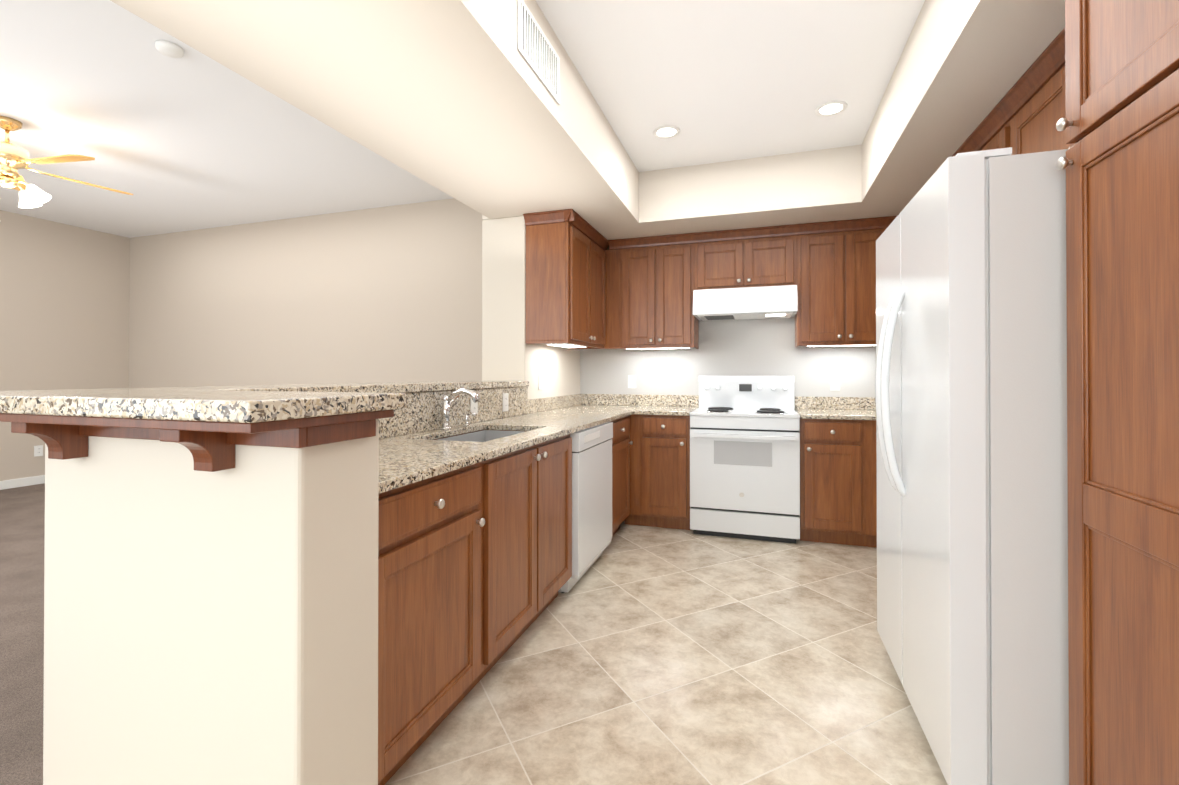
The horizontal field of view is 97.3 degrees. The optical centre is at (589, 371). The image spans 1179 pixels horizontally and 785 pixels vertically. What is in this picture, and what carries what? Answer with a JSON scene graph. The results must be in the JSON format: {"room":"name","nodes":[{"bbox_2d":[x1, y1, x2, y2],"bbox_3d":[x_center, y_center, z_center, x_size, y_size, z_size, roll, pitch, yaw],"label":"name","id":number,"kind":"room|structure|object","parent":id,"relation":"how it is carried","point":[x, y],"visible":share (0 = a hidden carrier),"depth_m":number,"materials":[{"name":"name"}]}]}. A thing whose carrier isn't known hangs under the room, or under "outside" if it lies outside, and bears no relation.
{"room":"kitchen","nodes":[
{"label":"kitchen","id":0,"kind":"room"},
{"bbox_2d":[0,483,44,784],"bbox_3d":[-4.144,1.242,2.397,5.860,0.068,7.520,0,0,18],"label":"floor carpet","id":1,"kind":"object","parent":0,"point":[22,528],"depth_m":2.38,"materials":[{"name":"beige carpet"}]},
{"bbox_2d":[0,210,129,480],"bbox_3d":[-6.884,-0.280,3.166,0.140,3.000,7.250,0,0,18],"label":"wall","id":2,"kind":"structure","parent":0,"point":[64,303],"depth_m":5.78,"materials":[{"name":"beige paint"}]},
{"bbox_2d":[0,475,44,489],"bbox_3d":[-6.831,1.166,3.067,0.017,0.092,7.110,0,0,18],"label":"baseboard","id":3,"kind":"structure","parent":2,"relation":"attached to","point":[20,482],"depth_m":5.50,"materials":[{"name":"white wood"}]},
{"bbox_2d":[34,445,42,456],"bbox_3d":[-5.987,0.865,5.638,0.009,0.116,0.072,0,0,18],"label":"outlet","id":4,"kind":"object","parent":2,"relation":"attached to","point":[38,450],"visible":1,"depth_m":5.64,"materials":[{"name":"white plastic"}]},
{"bbox_2d":[63,419,378,784],"bbox_3d":[-0.888,0.662,1.291,0.700,1.095,0.252,0,0,18],"label":"wall","id":5,"kind":"structure","parent":0,"point":[220,627],"depth_m":1.17,"materials":[{"name":"beige paint"}]},
{"bbox_2d":[0,0,452,237],"bbox_3d":[-4.244,-1.735,2.305,5.740,0.100,7.250,0,0,18],"label":"ceiling","id":6,"kind":"structure","parent":0,"point":[191,139],"depth_m":3.74,"materials":[{"name":"white paint"}]},
{"bbox_2d":[0,116,132,207],"bbox_3d":[-3.858,-1.329,3.478,1.263,0.697,1.270,0,0,18],"label":"ceiling fan","id":7,"kind":"object","parent":6,"relation":"hanging from","point":[14,158],"visible":1,"depth_m":3.46,"materials":[{"name":"gold metal"}]},
{"bbox_2d":[155,40,183,57],"bbox_3d":[-2.178,-1.666,2.692,0.120,0.032,0.120,0,0,18],"label":"smoke detector","id":8,"kind":"object","parent":6,"relation":"attached to","point":[168,49],"visible":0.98,"depth_m":2.67,"materials":[{"name":"white plastic"}]},
{"bbox_2d":[129,198,482,387],"bbox_3d":[-3.164,-0.265,5.684,5.670,3.000,0.140,0,0,18],"label":"wall","id":9,"kind":"structure","parent":0,"point":[384,294],"depth_m":5.54,"materials":[{"name":"beige paint"}]},
{"bbox_2d":[43,215,579,784],"bbox_3d":[-0.838,-0.230,3.127,0.350,2.900,3.760,0,0,18],"label":"wall","id":10,"kind":"structure","parent":0,"point":[509,353],"depth_m":3.73,"materials":[{"name":"beige paint"}]},
{"bbox_2d":[0,387,506,471],"bbox_3d":[-0.734,0.158,2.378,1.165,0.116,2.687,0,0,18],"label":"trim","id":11,"kind":"structure","parent":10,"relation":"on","point":[210,446],"depth_m":1.09,"materials":[{"name":"brown wood"}]},
{"bbox_2d":[0,381,528,422],"bbox_3d":[-0.736,0.080,2.371,1.195,0.039,2.702,0,0,18],"label":"bar","id":12,"kind":"object","parent":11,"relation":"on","point":[250,404],"visible":1,"depth_m":1.09,"materials":[{"name":"stone"}]},
{"bbox_2d":[523,209,602,346],"bbox_3d":[-0.156,-0.663,4.074,0.347,0.898,0.876,0,0,18],"label":"upper cabinet","id":13,"kind":"object","parent":10,"relation":"attached to","point":[586,287],"depth_m":3.68,"materials":[{"name":"brown wood"}]},
{"bbox_2d":[546,343,586,347],"bbox_3d":[-0.169,-0.203,4.006,0.170,0.021,0.450,0,0,18],"label":"under-cabinet light","id":14,"kind":"object","parent":13,"relation":"attached to","point":[567,345],"visible":0.82,"depth_m":3.90,"materials":[{"name":"white plastic"}]},
{"bbox_2d":[110,0,1064,249],"bbox_3d":[0.019,-1.463,0.956,3.200,0.660,7.360,0,0,18],"label":"ceiling","id":15,"kind":"structure","parent":0,"point":[455,99],"depth_m":2.28,"materials":[{"name":"beige paint"}]},
{"bbox_2d":[517,0,559,104],"bbox_3d":[-0.202,-1.311,2.144,0.006,0.210,0.420,0,0,18],"label":"ceiling vent","id":16,"kind":"object","parent":15,"relation":"in","point":[537,51],"visible":1,"depth_m":2.11,"materials":[{"name":"white metal"}]},
{"bbox_2d":[385,521,947,784],"bbox_3d":[0.177,1.237,0.973,3.240,0.060,7.520,0,0,18],"label":"floor","id":17,"kind":"structure","parent":0,"point":[640,655],"depth_m":2.01,"materials":[{"name":"beige tile"}]},
{"bbox_2d":[378,457,497,784],"bbox_3d":[-0.766,0.767,1.718,0.623,0.890,0.655,0,0,18],"label":"base cabinet","id":18,"kind":"object","parent":17,"relation":"on","point":[474,568],"depth_m":1.61,"materials":[{"name":"brown wood"}]},
{"bbox_2d":[434,429,571,659],"bbox_3d":[-0.533,0.771,2.426,0.623,0.890,0.988,0,0,18],"label":"base cabinet","id":19,"kind":"object","parent":17,"relation":"on","point":[535,481],"depth_m":2.29,"materials":[{"name":"brown wood"}]},
{"bbox_2d":[378,387,640,493],"bbox_3d":[-0.317,0.217,3.079,0.660,0.225,3.514,0,0,18],"label":"countertop","id":20,"kind":"structure","parent":19,"relation":"on","point":[411,450],"depth_m":2.58,"materials":[{"name":"stone"}]},
{"bbox_2d":[440,388,479,429],"bbox_3d":[-0.627,0.190,2.724,0.227,0.212,0.248,0,0,18],"label":"faucet","id":21,"kind":"object","parent":20,"relation":"on","point":[447,400],"visible":1,"depth_m":2.64,"materials":[{"name":"silver metal"}]},
{"bbox_2d":[470,397,477,414],"bbox_3d":[-0.665,0.194,2.994,0.009,0.116,0.072,0,0,18],"label":"outlet","id":22,"kind":"object","parent":20,"relation":"attached to","point":[473,407],"visible":0.73,"depth_m":2.98,"materials":[{"name":"white plastic"}]},
{"bbox_2d":[438,430,523,441],"bbox_3d":[-0.518,0.460,2.543,0.372,0.263,0.672,0,0,18],"label":"sink","id":23,"kind":"object","parent":20,"relation":"in","point":[484,436],"visible":0.04,"depth_m":2.87,"materials":[{"name":"silver metal"}]},
{"bbox_2d":[503,393,508,411],"bbox_3d":[-0.543,0.201,3.364,0.009,0.116,0.072,0,0,18],"label":"outlet","id":24,"kind":"object","parent":20,"relation":"attached to","point":[505,401],"visible":1,"depth_m":3.36,"materials":[{"name":"white plastic"}]},
{"bbox_2d":[558,422,612,592],"bbox_3d":[-0.252,0.778,3.217,0.641,0.884,0.672,0,0,18],"label":"dishwasher","id":25,"kind":"object","parent":17,"relation":"on","point":[591,494],"visible":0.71,"depth_m":3.00,"materials":[{"name":"white metal"}]},
{"bbox_2d":[610,420,613,535],"bbox_3d":[-0.278,0.775,3.201,0.623,0.890,0.812,0,0,18],"label":"base cabinet","id":26,"kind":"object","parent":17,"relation":"on","point":[613,420],"depth_m":3.57,"materials":[{"name":"brown wood"}]},
{"bbox_2d":[614,415,632,533],"bbox_3d":[-0.061,0.779,3.860,0.623,0.890,0.651,0,0,18],"label":"base cabinet","id":27,"kind":"object","parent":17,"relation":"on","point":[622,442],"depth_m":3.80,"materials":[{"name":"brown wood"}]},
{"bbox_2d":[628,414,691,529],"bbox_3d":[0.629,0.782,4.278,0.470,0.890,0.623,0,0,18],"label":"base cabinet","id":28,"kind":"object","parent":17,"relation":"on","point":[660,448],"depth_m":4.00,"materials":[{"name":"brown wood"}]},
{"bbox_2d":[634,395,698,415],"bbox_3d":[0.646,0.271,4.269,0.427,0.130,0.649,0,0,18],"label":"countertop","id":29,"kind":"structure","parent":28,"relation":"on","point":[681,405],"depth_m":4.52,"materials":[{"name":"stone"}]},
{"bbox_2d":[690,376,799,543],"bbox_3d":[1.207,0.630,4.045,0.766,1.190,0.714,0,0,18],"label":"range","id":30,"kind":"object","parent":17,"relation":"on","point":[744,457],"visible":1,"depth_m":3.78,"materials":[{"name":"white metal"},{"name":"black plastic"},{"name":"glass"}]},
{"bbox_2d":[799,418,807,540],"bbox_3d":[1.221,0.781,4.083,0.852,0.890,0.623,0,0,18],"label":"base cabinet","id":31,"kind":"object","parent":17,"relation":"on","point":[803,431],"depth_m":3.68,"materials":[{"name":"brown wood"}]},
{"bbox_2d":[808,419,876,547],"bbox_3d":[2.088,0.779,3.797,1.050,0.890,0.623,0,0,18],"label":"base cabinet","id":32,"kind":"object","parent":17,"relation":"on","point":[838,481],"depth_m":3.60,"materials":[{"name":"brown wood"}]},
{"bbox_2d":[795,396,875,419],"bbox_3d":[2.086,0.269,3.797,1.051,0.130,0.645,0,0,18],"label":"countertop","id":33,"kind":"structure","parent":32,"relation":"on","point":[843,408],"depth_m":4.09,"materials":[{"name":"stone"}]},
{"bbox_2d":[875,147,1068,784],"bbox_3d":[1.460,0.309,1.716,0.884,1.805,0.925,0,0,18],"label":"fridge","id":34,"kind":"object","parent":17,"relation":"on","point":[971,453],"visible":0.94,"depth_m":1.37,"materials":[{"name":"white metal"}]},
{"bbox_2d":[1056,0,1178,784],"bbox_3d":[1.273,0.036,0.650,0.626,2.338,1.220,0,0,18],"label":"pantry","id":35,"kind":"object","parent":17,"relation":"on","point":[1119,123],"visible":1,"depth_m":1.10,"materials":[{"name":"brown wood"}]},
{"bbox_2d":[580,316,875,409],"bbox_3d":[1.236,-0.222,4.497,3.430,2.900,0.140,0,0,18],"label":"wall","id":36,"kind":"structure","parent":0,"point":[757,347],"depth_m":4.42,"materials":[{"name":"grey paint"}]},
{"bbox_2d":[603,236,634,349],"bbox_3d":[0.257,-0.661,4.519,0.238,0.898,0.395,0,0,18],"label":"upper cabinet","id":37,"kind":"object","parent":36,"relation":"attached to","point":[616,260],"depth_m":4.40,"materials":[{"name":"brown wood"}]},
{"bbox_2d":[628,375,635,387],"bbox_3d":[0.384,0.094,4.695,0.072,0.116,0.009,0,0,18],"label":"electrical outlet","id":38,"kind":"object","parent":36,"relation":"attached to","point":[631,381],"visible":1,"depth_m":4.69,"materials":[{"name":"white plastic"}]},
{"bbox_2d":[631,233,698,347],"bbox_3d":[0.598,-0.661,4.441,0.625,0.898,0.330,0,0,18],"label":"upper cabinet","id":39,"kind":"object","parent":36,"relation":"attached to","point":[662,267],"depth_m":4.27,"materials":[{"name":"brown wood"}]},
{"bbox_2d":[629,348,689,349],"bbox_3d":[0.580,-0.201,4.407,0.540,0.021,0.100,0,0,18],"label":"under-cabinet light","id":40,"kind":"object","parent":39,"relation":"attached to","point":[659,348],"visible":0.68,"depth_m":4.36,"materials":[{"name":"white plastic"}]},
{"bbox_2d":[693,285,797,320],"bbox_3d":[1.244,-0.536,4.162,0.762,0.211,0.486,0,0,18],"label":"range hood","id":41,"kind":"object","parent":36,"relation":"attached to","point":[764,302],"visible":1,"depth_m":3.96,"materials":[{"name":"white metal"}]},
{"bbox_2d":[695,224,798,289],"bbox_3d":[1.263,-0.889,4.223,0.776,0.446,0.330,0,0,18],"label":"upper cabinet","id":42,"kind":"object","parent":36,"relation":"attached to","point":[759,256],"depth_m":4.06,"materials":[{"name":"brown wood"}]},
{"bbox_2d":[830,376,839,389],"bbox_3d":[1.974,0.096,4.171,0.072,0.116,0.009,0,0,18],"label":"electrical outlet","id":43,"kind":"object","parent":36,"relation":"attached to","point":[834,382],"visible":1,"depth_m":4.17,"materials":[{"name":"white plastic"}]},
{"bbox_2d":[795,217,886,346],"bbox_3d":[1.975,-0.664,3.987,0.723,0.898,0.330,0,0,18],"label":"upper cabinet","id":44,"kind":"object","parent":36,"relation":"attached to","point":[836,291],"depth_m":3.86,"materials":[{"name":"brown wood"}]},
{"bbox_2d":[807,345,875,346],"bbox_3d":[1.942,-0.204,3.958,0.530,0.021,0.100,0,0,18],"label":"under-cabinet light","id":45,"kind":"object","parent":44,"relation":"attached to","point":[839,345],"visible":0.43,"depth_m":3.94,"materials":[{"name":"white plastic"}]},
{"bbox_2d":[887,216,894,226],"bbox_3d":[2.420,-0.665,3.830,0.435,0.898,0.349,0,0,18],"label":"upper cabinet","id":46,"kind":"object","parent":36,"relation":"attached to","point":[890,219],"depth_m":3.74,"materials":[{"name":"brown wood"}]},
{"bbox_2d":[535,0,924,171],"bbox_3d":[0.617,-1.645,2.247,1.503,0.280,2.985,0,0,18],"label":"ceiling","id":47,"kind":"structure","parent":0,"point":[715,81],"depth_m":2.57,"materials":[{"name":"white paint"}]},
{"bbox_2d":[653,125,679,138],"bbox_3d":[0.482,-1.495,3.247,0.170,0.006,0.170,0,0,18],"label":"recessed light","id":48,"kind":"object","parent":47,"relation":"in","point":[666,132],"visible":1,"depth_m":3.24,"materials":[{"name":"white glass"}]},
{"bbox_2d":[815,101,846,116],"bbox_3d":[1.378,-1.497,2.962,0.170,0.006,0.170,0,0,18],"label":"recessed light","id":49,"kind":"object","parent":47,"relation":"in","point":[831,108],"visible":1,"depth_m":2.96,"materials":[{"name":"white glass"}]},
{"bbox_3d":[1.627,-0.246,0.493,0.140,2.900,7.500,0,0,18],"label":"wall","id":50,"kind":"structure","parent":0,"visible":0},
{"bbox_2d":[951,99,1002,156],"bbox_3d":[2.032,-0.673,2.511,0.347,0.898,0.893,0,0,18],"label":"upper cabinet","id":51,"kind":"object","parent":50,"relation":"attached to","point":[989,133],"depth_m":2.32,"materials":[{"name":"brown wood"}]},
{"bbox_2d":[1003,27,1069,154],"bbox_3d":[1.744,-0.898,1.640,0.347,0.458,0.945,0,0,18],"label":"upper cabinet","id":52,"kind":"object","parent":50,"relation":"attached to","point":[1032,109],"depth_m":1.90,"materials":[{"name":"brown wood"}]}
]}

